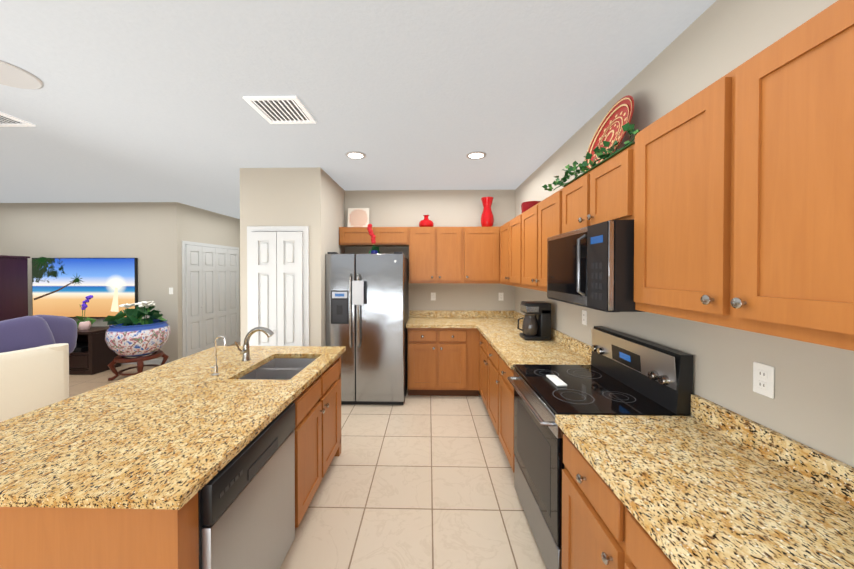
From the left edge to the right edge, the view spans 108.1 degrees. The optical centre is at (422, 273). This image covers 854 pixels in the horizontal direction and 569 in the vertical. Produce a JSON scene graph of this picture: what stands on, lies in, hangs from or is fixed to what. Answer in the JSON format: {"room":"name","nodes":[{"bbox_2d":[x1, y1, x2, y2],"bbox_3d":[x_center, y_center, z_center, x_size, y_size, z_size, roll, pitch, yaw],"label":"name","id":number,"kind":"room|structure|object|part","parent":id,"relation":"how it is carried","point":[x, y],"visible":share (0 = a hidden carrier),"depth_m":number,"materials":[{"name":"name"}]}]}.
{"room":"kitchen","nodes":[
{"label":"kitchen","id":0,"kind":"room"},
{"bbox_2d":[0,202,168,358],"bbox_3d":[-6.222,0.163,5.364,3.860,2.750,0.150,0,1,1],"label":"wall","id":1,"kind":"structure","parent":0,"point":[139,230],"depth_m":5.26,"materials":[{"name":"paint"}]},
{"bbox_2d":[32,257,137,317],"bbox_3d":[-5.725,0.224,5.250,1.800,1.030,0.054,0,1,1],"label":"tv","id":2,"kind":"object","parent":1,"relation":"attached to","point":[65,287],"visible":0.92,"depth_m":5.22,"materials":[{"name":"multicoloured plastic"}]},
{"bbox_2d":[121,359,168,364],"bbox_3d":[-6.149,1.494,5.292,3.710,0.090,0.013,0,1,1],"label":"baseboard","id":3,"kind":"structure","parent":1,"relation":"attached to","point":[155,361],"depth_m":5.25,"materials":[{"name":"grey paint"}]},
{"bbox_2d":[168,202,240,361],"bbox_3d":[-4.200,0.155,6.145,0.150,2.750,1.800,0,1,1],"label":"wall","id":4,"kind":"structure","parent":0,"point":[190,223],"depth_m":5.33,"materials":[{"name":"paint"}]},
{"bbox_2d":[182,241,239,357],"bbox_3d":[-4.115,0.475,6.132,0.016,2.110,1.590,0,1,1],"label":"door frame","id":5,"kind":"structure","parent":4,"relation":"attached to","point":[184,292],"depth_m":5.37,"materials":[{"name":"grey paint"}]},
{"bbox_2d":[185,244,238,355],"bbox_3d":[-4.081,0.499,6.131,0.064,2.038,1.464,0,1,1],"label":"closet door","id":6,"kind":"structure","parent":4,"relation":"in","point":[212,293],"depth_m":5.98,"materials":[{"name":"grey paint"}]},
{"bbox_2d":[69,341,546,568],"bbox_3d":[-3.368,1.598,2.290,9.700,0.060,10.100,0,1,1],"label":"floor","id":7,"kind":"structure","parent":0,"point":[418,482],"depth_m":2.18,"materials":[{"name":"tile"}]},
{"bbox_2d":[0,255,29,320],"bbox_3d":[-6.447,0.466,4.447,0.990,2.162,0.540,0,1,1],"label":"tall cabinet","id":8,"kind":"object","parent":7,"relation":"on","point":[13,286],"visible":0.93,"depth_m":4.52,"materials":[{"name":"brown wood"}]},
{"bbox_2d":[0,315,76,421],"bbox_3d":[-4.821,1.005,3.082,2.000,1.110,1.531,0,1,1],"label":"curved sofa","id":9,"kind":"object","parent":7,"relation":"on","point":[36,351],"visible":0.9,"depth_m":3.15,"materials":[{"name":"beige fabric"}]},
{"bbox_2d":[69,295,120,374],"bbox_3d":[-5.871,0.938,4.959,1.680,1.207,0.460,0,1,1],"label":"tv stand","id":10,"kind":"object","parent":7,"relation":"on","point":[92,353],"visible":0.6,"depth_m":4.82,"materials":[{"name":"brown wood"}]},
{"bbox_2d":[103,301,170,380],"bbox_3d":[-4.286,0.979,4.695,0.740,1.140,0.740,0,1,1],"label":"planter","id":11,"kind":"object","parent":7,"relation":"on","point":[135,335],"visible":1,"depth_m":4.52,"materials":[{"name":"ceramic"}]},
{"bbox_3d":[-4.286,0.977,4.695,0.740,0.480,0.740,0,1,1],"label":"porcelain planter","id":12,"kind":"part","parent":11,"relation":"part of","materials":[{"name":"multicoloured ceramic"}]},
{"bbox_2d":[0,351,344,568],"bbox_3d":[-0.982,1.133,1.834,0.615,0.880,1.760,0,1,1],"label":"kitchen island","id":13,"kind":"object","parent":7,"relation":"on","point":[28,539],"depth_m":0.96,"materials":[{"name":"brown wood"}]},
{"bbox_2d":[0,347,345,510],"bbox_3d":[-1.276,0.670,1.841,1.161,0.035,1.830,0,1,1],"label":"island countertop","id":14,"kind":"structure","parent":13,"relation":"on","point":[149,440],"depth_m":1.27,"materials":[{"name":"beige stone"}]},
{"bbox_2d":[208,336,227,374],"bbox_3d":[-1.307,0.523,1.985,0.096,0.256,0.040,0,1,1],"label":"faucet","id":15,"kind":"object","parent":14,"relation":"on","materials":[{"name":"silver metal"}]},
{"bbox_2d":[232,327,275,362],"bbox_3d":[-1.231,0.522,2.283,0.245,0.252,0.121,0,1,1],"label":"faucet","id":16,"kind":"object","parent":14,"relation":"on","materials":[{"name":"silver metal"}]},
{"bbox_2d":[236,355,315,378],"bbox_3d":[-1.004,0.779,2.206,0.386,0.214,0.586,0,1,1],"label":"sink","id":17,"kind":"object","parent":14,"relation":"in","point":[280,366],"depth_m":2.30,"materials":[{"name":"silver metal"}]},
{"bbox_2d":[198,403,294,568],"bbox_3d":[-0.991,1.139,1.375,0.593,0.875,0.662,0,1,1],"label":"dishwasher","id":18,"kind":"object","parent":7,"relation":"on","point":[246,507],"visible":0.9,"depth_m":1.30,"materials":[{"name":"grey metal"}]},
{"bbox_2d":[240,167,344,345],"bbox_3d":[-1.562,0.164,5.293,0.920,2.750,3.590,0,1,1],"label":"wall block","id":19,"kind":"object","parent":7,"relation":"on","point":[313,199],"visible":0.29,"depth_m":3.49,"materials":[{"name":"paint"}]},
{"bbox_2d":[247,226,308,345],"bbox_3d":[-1.624,0.511,3.492,0.695,2.090,0.016,0,1,1],"label":"door frame","id":20,"kind":"structure","parent":19,"relation":"attached to","point":[304,230],"depth_m":3.48,"materials":[{"name":"grey paint"}]},
{"bbox_2d":[251,231,302,345],"bbox_3d":[-1.625,0.535,3.458,0.569,2.018,0.064,0,1,1],"label":"pantry door","id":21,"kind":"structure","parent":20,"relation":"attached to","point":[277,278],"depth_m":3.46,"materials":[{"name":"grey paint"}]},
{"bbox_2d":[325,252,408,404],"bbox_3d":[-0.666,0.646,3.993,0.921,1.810,0.900,0,1,1],"label":"refrigerator","id":22,"kind":"object","parent":7,"relation":"on","point":[367,306],"visible":0.92,"depth_m":3.62,"materials":[{"name":"grey metal"}]},
{"bbox_2d":[352,281,363,304],"bbox_3d":[-0.735,0.218,3.562,0.130,0.275,0.043,0,1,1],"label":"dish towel","id":23,"kind":"object","parent":22,"relation":"hanging from","point":[357,286],"depth_m":3.54,"materials":[{"name":"white fabric"}]},
{"bbox_2d":[367,224,379,253],"bbox_3d":[-0.607,-0.417,3.900,0.178,0.426,0.121,0,1,1],"label":"orchid","id":24,"kind":"object","parent":22,"relation":"on","point":[374,250],"visible":0.92,"depth_m":3.89,"materials":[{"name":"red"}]},
{"bbox_2d":[408,328,479,395],"bbox_3d":[0.272,1.110,4.140,0.898,0.880,0.651,0,1,1],"label":"base cabinet","id":25,"kind":"object","parent":7,"relation":"on","point":[443,361],"visible":0.98,"depth_m":3.86,"materials":[{"name":"brown wood"}]},
{"bbox_2d":[406,310,473,327],"bbox_3d":[0.242,0.597,4.140,0.870,0.135,0.643,0,1,1],"label":"countertop","id":26,"kind":"structure","parent":25,"relation":"on","point":[417,318],"depth_m":4.26,"materials":[{"name":"stone"}]},
{"bbox_2d":[480,333,495,429],"bbox_3d":[0.992,1.119,3.223,0.620,0.880,1.002,0,1,1],"label":"base cabinet","id":27,"kind":"object","parent":7,"relation":"on","point":[487,352],"depth_m":3.17,"materials":[{"name":"brown wood"}]},
{"bbox_2d":[470,310,591,369],"bbox_3d":[0.982,0.605,3.324,0.643,0.135,2.242,0,1,1],"label":"countertop","id":28,"kind":"structure","parent":27,"relation":"on","point":[499,331],"depth_m":2.74,"materials":[{"name":"stone"}]},
{"bbox_2d":[517,301,550,340],"bbox_3d":[1.091,0.459,3.063,0.298,0.360,0.202,0,1,1],"label":"coffee maker","id":29,"kind":"object","parent":28,"relation":"on","point":[536,324],"visible":1,"depth_m":2.97,"materials":[{"name":"black plastic"}]},
{"bbox_2d":[496,352,514,472],"bbox_3d":[0.975,1.126,2.465,0.620,0.880,0.515,0,1,1],"label":"base cabinet","id":30,"kind":"object","parent":7,"relation":"on","point":[496,388],"depth_m":2.50,"materials":[{"name":"brown wood"}]},
{"bbox_2d":[562,434,613,568],"bbox_3d":[0.948,1.138,1.210,0.620,0.880,0.460,0,1,1],"label":"base cabinet","id":31,"kind":"object","parent":7,"relation":"on","point":[602,528],"depth_m":1.22,"materials":[{"name":"brown wood"}]},
{"bbox_2d":[555,394,853,568],"bbox_3d":[0.914,0.636,0.186,0.643,0.135,2.498,0,1,1],"label":"countertop","id":32,"kind":"structure","parent":31,"relation":"on","point":[707,484],"depth_m":0.94,"materials":[{"name":"stone"}]},
{"bbox_2d":[507,326,692,568],"bbox_3d":[0.922,0.972,1.823,0.677,1.200,0.760,0,1,1],"label":"range","id":33,"kind":"object","parent":7,"relation":"on","point":[624,374],"visible":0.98,"depth_m":1.67,"materials":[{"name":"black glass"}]},
{"bbox_2d":[614,493,676,568],"bbox_3d":[0.935,1.144,0.600,0.620,0.880,0.760,0,1,1],"label":"base cabinet","id":34,"kind":"object","parent":7,"relation":"on","point":[634,548],"depth_m":0.93,"materials":[{"name":"brown wood"}]},
{"bbox_2d":[0,0,715,218],"bbox_3d":[-3.368,-1.212,2.263,9.700,0.060,10.100,0,1,1],"label":"ceiling","id":35,"kind":"structure","parent":0,"point":[137,101],"depth_m":1.96,"materials":[{"name":"paint"}]},
{"bbox_2d":[0,112,35,126],"bbox_3d":[-3.267,-1.174,2.311,0.400,0.014,0.300,0,1,1],"label":"ceiling vent","id":36,"kind":"object","parent":35,"relation":"in","point":[6,120],"visible":1,"depth_m":2.40,"materials":[{"name":"white"}]},
{"bbox_2d":[0,60,43,88],"bbox_3d":[-2.468,-1.171,1.794,0.350,0.010,0.350,0,1,1],"label":"ceiling speaker","id":37,"kind":"object","parent":35,"relation":"attached to","point":[11,75],"visible":0.96,"depth_m":1.86,"materials":[{"name":"grey plastic"}]},
{"bbox_2d":[243,96,315,123],"bbox_3d":[-1.008,-1.173,2.232,0.360,0.014,0.360,0,1,1],"label":"ceiling vent","id":38,"kind":"object","parent":35,"relation":"in","point":[281,109],"visible":0.98,"depth_m":2.21,"materials":[{"name":"white metal"}]},
{"bbox_2d":[345,151,365,158],"bbox_3d":[-0.665,-1.183,3.095,0.200,0.010,0.200,0,1,1],"label":"recessed light","id":39,"kind":"object","parent":35,"relation":"in","point":[355,155],"visible":0.92,"depth_m":3.09,"materials":[{"name":"grey"}]},
{"bbox_2d":[466,151,485,158],"bbox_3d":[0.541,-1.183,3.099,0.200,0.010,0.200,0,1,1],"label":"recessed light","id":40,"kind":"object","parent":35,"relation":"in","point":[476,155],"visible":0.94,"depth_m":3.09,"materials":[{"name":"grey"}]},
{"bbox_2d":[345,190,514,310],"bbox_3d":[0.107,0.171,4.537,2.450,2.750,0.150,0,1,1],"label":"wall","id":41,"kind":"structure","parent":0,"point":[411,208],"depth_m":4.45,"materials":[{"name":"paint"}]},
{"bbox_2d":[339,227,408,246],"bbox_3d":[-0.648,-0.512,4.309,0.946,0.240,0.320,0,1,1],"label":"upper cabinet","id":42,"kind":"object","parent":41,"relation":"attached to","point":[384,237],"visible":0.94,"depth_m":4.16,"materials":[{"name":"brown wood"}]},
{"bbox_2d":[347,208,368,226],"bbox_3d":[-0.902,-0.783,4.385,0.300,0.300,0.066,0,1,1],"label":"canvas art","id":43,"kind":"object","parent":42,"relation":"on","point":[358,217],"visible":0.98,"depth_m":4.37,"materials":[{"name":"beige"}]},
{"bbox_2d":[431,293,435,299],"bbox_3d":[0.160,0.327,4.457,0.070,0.114,0.007,0,1,1],"label":"electrical outlet","id":44,"kind":"object","parent":41,"relation":"attached to","point":[433,296],"visible":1,"depth_m":4.46,"materials":[{"name":"white plastic"}]},
{"bbox_2d":[409,227,499,283],"bbox_3d":[0.435,-0.252,4.273,1.218,0.760,0.351,0,1,1],"label":"upper cabinet","id":45,"kind":"object","parent":41,"relation":"attached to","point":[454,254],"visible":1,"depth_m":4.13,"materials":[{"name":"brown wood"}]},
{"bbox_2d":[419,215,433,226],"bbox_3d":[0.056,-0.721,4.284,0.210,0.175,0.210,0,1,1],"label":"vase","id":46,"kind":"object","parent":45,"relation":"on","point":[426,222],"visible":0.96,"depth_m":4.21,"materials":[{"name":"red"}]},
{"bbox_2d":[481,197,493,226],"bbox_3d":[0.896,-0.838,4.265,0.180,0.410,0.180,0,1,1],"label":"vase","id":47,"kind":"object","parent":45,"relation":"on","point":[487,218],"visible":0.83,"depth_m":4.20,"materials":[{"name":"red"}]},
{"bbox_2d":[499,293,502,300],"bbox_3d":[1.130,0.327,4.436,0.070,0.114,0.007,0,1,1],"label":"electrical outlet","id":48,"kind":"object","parent":41,"relation":"attached to","point":[500,296],"visible":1,"depth_m":4.43,"materials":[{"name":"white plastic"}]},
{"bbox_2d":[515,0,853,466],"bbox_3d":[1.356,0.194,2.174,0.150,2.750,10.100,0,1,1],"label":"wall","id":49,"kind":"structure","parent":0,"point":[810,404],"depth_m":1.29,"materials":[{"name":"paint"}]},
{"bbox_2d":[500,215,519,286],"bbox_3d":[1.159,-0.245,3.597,0.300,0.760,0.940,0,1,1],"label":"upper cabinet","id":50,"kind":"object","parent":49,"relation":"attached to","point":[510,231],"depth_m":3.53,"materials":[{"name":"brown wood"}]},
{"bbox_2d":[520,188,562,291],"bbox_3d":[1.139,-0.236,2.657,0.300,0.760,0.940,0,1,1],"label":"upper cabinet","id":51,"kind":"object","parent":49,"relation":"attached to","point":[525,235],"depth_m":2.63,"materials":[{"name":"brown wood"}]},
{"bbox_2d":[521,201,540,212],"bbox_3d":[1.155,-0.686,3.270,0.210,0.125,0.210,0,1,1],"label":"bowl","id":52,"kind":"object","parent":51,"relation":"on","point":[527,205],"visible":0.48,"depth_m":3.19,"materials":[{"name":"red ceramic"}]},
{"bbox_2d":[582,310,586,325],"bbox_3d":[1.281,0.346,2.447,0.007,0.114,0.070,0,1,1],"label":"electrical outlet","id":53,"kind":"object","parent":49,"relation":"attached to","point":[584,317],"visible":1,"depth_m":2.44,"materials":[{"name":"white plastic"}]},
{"bbox_2d":[562,144,634,233],"bbox_3d":[1.105,-0.433,1.803,0.331,0.350,0.756,0,1,1],"label":"upper cabinet","id":54,"kind":"object","parent":49,"relation":"attached to","point":[603,192],"visible":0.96,"depth_m":1.67,"materials":[{"name":"brown wood"}]},
{"bbox_2d":[542,122,639,190],"bbox_3d":[0.977,-0.663,1.917,0.145,0.106,0.973,0,1,1],"label":"ivy garland","id":55,"kind":"object","parent":54,"relation":"on","point":[599,153],"visible":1,"depth_m":1.75,"materials":[{"name":"green plant"}]},
{"bbox_2d":[547,220,643,311],"bbox_3d":[1.050,-0.039,1.809,0.442,0.430,0.754,0,1,1],"label":"microwave","id":56,"kind":"object","parent":54,"relation":"attached to","point":[591,266],"visible":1,"depth_m":1.54,"materials":[{"name":"black plastic"}]},
{"bbox_2d":[584,95,633,170],"bbox_3d":[1.141,-0.845,1.919,0.150,0.447,0.470,0,1,1],"label":"decorative plate","id":57,"kind":"object","parent":54,"relation":"on","point":[618,116],"visible":0.65,"depth_m":1.91,"materials":[{"name":"red ceramic"}]},
{"bbox_2d":[634,0,853,350],"bbox_3d":[1.102,-0.234,0.958,0.300,0.810,0.930,0,1,1],"label":"upper cabinet","id":58,"kind":"object","parent":49,"relation":"attached to","point":[744,198],"visible":1,"depth_m":0.85,"materials":[{"name":"brown wood"}]},
{"bbox_2d":[753,362,773,398],"bbox_3d":[1.252,0.389,1.138,0.007,0.114,0.070,0,1,1],"label":"electrical outlet","id":59,"kind":"object","parent":49,"relation":"attached to","point":[763,379],"visible":1,"depth_m":1.13,"materials":[{"name":"white plastic"}]}
]}

